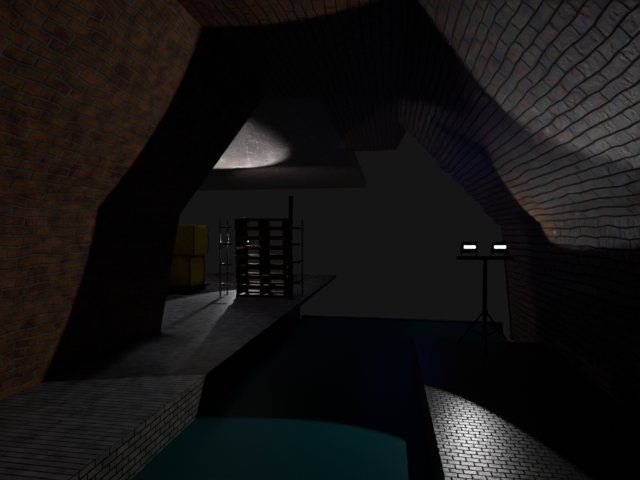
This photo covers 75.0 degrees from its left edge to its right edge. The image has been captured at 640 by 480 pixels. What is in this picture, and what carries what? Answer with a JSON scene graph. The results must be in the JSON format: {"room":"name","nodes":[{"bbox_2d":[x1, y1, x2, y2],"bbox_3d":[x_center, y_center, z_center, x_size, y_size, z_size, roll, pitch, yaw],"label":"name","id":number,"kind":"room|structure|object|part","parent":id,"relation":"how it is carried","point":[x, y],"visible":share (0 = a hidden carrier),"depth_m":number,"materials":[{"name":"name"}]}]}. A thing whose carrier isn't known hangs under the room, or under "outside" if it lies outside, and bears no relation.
{"room":"underground passage","nodes":[
{"label":"underground passage","id":0,"kind":"room"},
{"bbox_2d":[0,0,263,399],"bbox_3d":[-2.979,-0.068,1.250,2.310,5.200,11.480,0,1,10],"label":"wall","id":1,"kind":"structure","parent":0,"point":[114,114],"depth_m":4.42,"materials":[{"name":"brick"}]},
{"bbox_2d":[0,273,335,479],"bbox_3d":[-4.774,2.004,6.712,7.370,0.900,21.600,0,1,10],"label":"walkway","id":2,"kind":"structure","parent":0,"point":[106,417],"depth_m":4.51,"materials":[{"name":"concrete"}]},
{"bbox_2d":[167,283,209,294],"bbox_3d":[-4.239,1.391,12.039,1.740,0.169,1.170,0,1,10],"label":"pallet","id":3,"kind":"object","parent":2,"relation":"on","point":[184,290],"visible":0.36,"depth_m":11.60,"materials":[{"name":"brown wood"}]},
{"bbox_2d":[168,255,204,286],"bbox_3d":[-3.854,0.872,11.967,0.782,0.870,0.986,0,1,10],"label":"sack","id":4,"kind":"object","parent":3,"relation":"on","point":[186,271],"visible":0.78,"depth_m":11.53,"materials":[{"name":"yellow fabric"}]},
{"bbox_2d":[173,225,208,255],"bbox_3d":[-3.778,0.002,11.962,0.863,0.870,0.981,0,1,10],"label":"sack","id":5,"kind":"object","parent":4,"relation":"on","point":[190,239],"visible":0.77,"depth_m":11.51,"materials":[{"name":"yellow fabric"}]},
{"bbox_2d":[217,220,231,297],"bbox_3d":[-2.428,0.481,11.063,0.410,2.020,0.680,0,1,10],"label":"frame","id":6,"kind":"object","parent":2,"relation":"on","point":[220,226],"visible":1,"depth_m":10.79,"materials":[{"name":"metal"}]},
{"bbox_3d":[-2.411,0.631,11.039,0.367,0.052,0.607,0,1,10],"label":"rail","id":7,"kind":"part","parent":6,"relation":"part of","materials":[{"name":"metal"}]},
{"bbox_3d":[-2.411,1.151,11.046,0.367,0.052,0.607,0,1,10],"label":"rail","id":8,"kind":"part","parent":6,"relation":"part of","materials":[{"name":"metal"}]},
{"bbox_2d":[242,217,254,283],"bbox_3d":[-2.454,0.350,13.922,0.500,2.200,0.400,0,1,-2],"label":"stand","id":9,"kind":"object","parent":2,"relation":"on","point":[243,217],"visible":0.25,"depth_m":13.81,"materials":[{"name":"black metal"}]},
{"bbox_2d":[236,284,293,297],"bbox_3d":[-1.475,1.360,11.264,1.380,0.253,0.795,0,1,9],"label":"pallet","id":10,"kind":"object","parent":2,"relation":"on","point":[239,290],"visible":0.7,"depth_m":10.96,"materials":[{"name":"brown wood"}]},
{"bbox_3d":[-1.532,1.468,10.921,1.380,0.046,0.095,0,1,9],"label":"board","id":11,"kind":"part","parent":10,"relation":"part of","materials":[{"name":"brown wood"}]},
{"bbox_2d":[236,275,293,287],"bbox_3d":[-1.468,1.102,11.276,1.380,0.253,0.795,0,1,9],"label":"pallet","id":12,"kind":"object","parent":10,"relation":"on","point":[240,280],"visible":0.64,"depth_m":10.96,"materials":[{"name":"brown wood"}]},
{"bbox_3d":[-1.524,1.211,10.932,1.380,0.046,0.095,0,1,9],"label":"board","id":13,"kind":"part","parent":12,"relation":"part of","materials":[{"name":"brown wood"}]},
{"bbox_2d":[235,265,292,277],"bbox_3d":[-1.488,0.846,11.268,1.380,0.253,0.795,0,1,9],"label":"pallet","id":14,"kind":"object","parent":12,"relation":"on","point":[263,272],"visible":0.73,"depth_m":10.95,"materials":[{"name":"brown wood"}]},
{"bbox_3d":[-1.545,0.954,10.924,1.380,0.046,0.095,0,1,9],"label":"board","id":15,"kind":"part","parent":14,"relation":"part of","materials":[{"name":"brown wood"}]},
{"bbox_2d":[235,257,292,267],"bbox_3d":[-1.487,0.589,11.251,1.380,0.253,0.795,0,1,10],"label":"pallet","id":16,"kind":"object","parent":14,"relation":"on","point":[263,262],"visible":0.64,"depth_m":10.93,"materials":[{"name":"brown wood"}]},
{"bbox_3d":[-1.545,0.697,10.908,1.380,0.046,0.095,0,1,10],"label":"board","id":17,"kind":"part","parent":16,"relation":"part of","materials":[{"name":"brown wood"}]},
{"bbox_2d":[235,247,292,257],"bbox_3d":[-1.498,0.331,11.272,1.380,0.253,0.795,0,1,9],"label":"pallet","id":18,"kind":"object","parent":16,"relation":"on","point":[263,252],"visible":0.77,"depth_m":10.94,"materials":[{"name":"brown wood"}]},
{"bbox_3d":[-1.554,0.440,10.928,1.380,0.046,0.095,0,1,9],"label":"board","id":19,"kind":"part","parent":18,"relation":"part of","materials":[{"name":"brown wood"}]},
{"bbox_2d":[235,238,292,247],"bbox_3d":[-1.498,0.075,11.249,1.380,0.253,0.795,0,1,9],"label":"pallet","id":20,"kind":"object","parent":18,"relation":"on","point":[239,242],"visible":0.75,"depth_m":10.92,"materials":[{"name":"brown wood"}]},
{"bbox_3d":[-1.554,0.183,10.905,1.380,0.046,0.095,0,1,9],"label":"board","id":21,"kind":"part","parent":20,"relation":"part of","materials":[{"name":"brown wood"}]},
{"bbox_2d":[235,228,292,237],"bbox_3d":[-1.500,-0.183,11.264,1.380,0.253,0.795,0,1,9],"label":"pallet","id":22,"kind":"object","parent":20,"relation":"on","point":[239,232],"visible":0.81,"depth_m":10.92,"materials":[{"name":"brown wood"}]},
{"bbox_3d":[-1.556,-0.074,10.920,1.380,0.046,0.095,0,1,9],"label":"board","id":23,"kind":"part","parent":22,"relation":"part of","materials":[{"name":"brown wood"}]},
{"bbox_2d":[234,218,288,227],"bbox_3d":[-1.510,-0.439,11.248,1.380,0.253,0.795,0,1,9],"label":"pallet","id":24,"kind":"object","parent":22,"relation":"on","point":[262,222],"visible":0.8,"depth_m":10.91,"materials":[{"name":"brown wood"}]},
{"bbox_3d":[-1.567,-0.331,10.904,1.380,0.046,0.095,0,1,9],"label":"board","id":25,"kind":"part","parent":24,"relation":"part of","materials":[{"name":"brown wood"}]},
{"bbox_3d":[-1.442,0.173,11.596,1.380,0.046,0.095,0,1,9],"label":"board","id":26,"kind":"part","parent":20,"relation":"part of","materials":[{"name":"brown wood"}]},
{"bbox_3d":[-1.442,0.430,11.619,1.380,0.046,0.095,0,1,9],"label":"board","id":27,"kind":"part","parent":18,"relation":"part of","materials":[{"name":"brown wood"}]},
{"bbox_3d":[-1.429,0.687,11.598,1.380,0.046,0.095,0,1,10],"label":"board","id":28,"kind":"part","parent":16,"relation":"part of","materials":[{"name":"brown wood"}]},
{"bbox_3d":[-1.431,0.944,11.615,1.380,0.046,0.095,0,1,9],"label":"board","id":29,"kind":"part","parent":14,"relation":"part of","materials":[{"name":"brown wood"}]},
{"bbox_3d":[-1.412,1.201,11.623,1.380,0.046,0.095,0,1,9],"label":"board","id":30,"kind":"part","parent":12,"relation":"part of","materials":[{"name":"brown wood"}]},
{"bbox_3d":[-1.418,1.458,11.611,1.380,0.046,0.095,0,1,9],"label":"board","id":31,"kind":"part","parent":10,"relation":"part of","materials":[{"name":"brown wood"}]},
{"bbox_2d":[288,196,292,297],"bbox_3d":[-0.758,0.171,10.664,0.118,2.591,0.082,-1,1,-35],"label":"timber post","id":32,"kind":"object","parent":2,"relation":"on","point":[290,197],"visible":0.79,"depth_m":10.63,"materials":[{"name":"brown wood"}]},
{"bbox_2d":[288,219,304,299],"bbox_3d":[-0.592,0.485,10.795,0.300,2.020,0.760,0,1,10],"label":"frame","id":33,"kind":"object","parent":2,"relation":"on","point":[291,227],"visible":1,"depth_m":10.48,"materials":[{"name":"metal"}]},
{"bbox_3d":[-0.574,1.075,10.779,0.256,0.052,0.690,0,1,10],"label":"rail","id":34,"kind":"part","parent":33,"relation":"part of","materials":[{"name":"metal"}]},
{"bbox_2d":[177,0,406,190],"bbox_3d":[-3.245,-2.547,8.114,9.900,0.440,25.000,0,1,10],"label":"ceiling","id":35,"kind":"structure","parent":0,"point":[346,54],"depth_m":6.16,"materials":[{"name":"concrete"}]},
{"bbox_2d":[131,317,506,479],"bbox_3d":[0.452,2.014,2.509,4.330,0.001,15.040,0,1,10],"label":"canal water","id":36,"kind":"object","parent":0,"point":[332,398],"visible":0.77,"depth_m":4.68,"materials":[{"name":"teal liquid"}]},
{"bbox_2d":[398,0,639,416],"bbox_3d":[1.700,-0.072,1.519,2.550,5.200,13.560,0,1,10],"label":"wall","id":37,"kind":"structure","parent":0,"point":[532,107],"depth_m":3.98,"materials":[{"name":"brick"}]},
{"bbox_2d":[413,338,639,479],"bbox_3d":[1.461,2.091,0.672,1.930,0.900,11.750,0,1,10],"label":"walkway","id":38,"kind":"structure","parent":0,"point":[517,411],"depth_m":3.77,"materials":[{"name":"brick"}]},
{"bbox_2d":[456,242,513,352],"bbox_3d":[2.402,0.796,6.021,0.824,1.535,0.502,0,1,10],"label":"stand","id":39,"kind":"object","parent":38,"relation":"on","point":[466,247],"visible":1,"depth_m":6.08,"materials":[{"name":"black metal"}]},
{"bbox_3d":[0.529,2.613,2.585,4.800,0.200,15.400,0,1,10],"label":"bed","id":40,"kind":"object","parent":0,"visible":0},
{"bbox_2d":[302,315,502,337],"bbox_3d":[1.873,2.157,9.979,4.700,0.550,0.160,0,1,10],"label":"trim","id":41,"kind":"structure","parent":40,"relation":"on","point":[490,323],"depth_m":9.88,"materials":[{"name":"concrete"}]}
]}

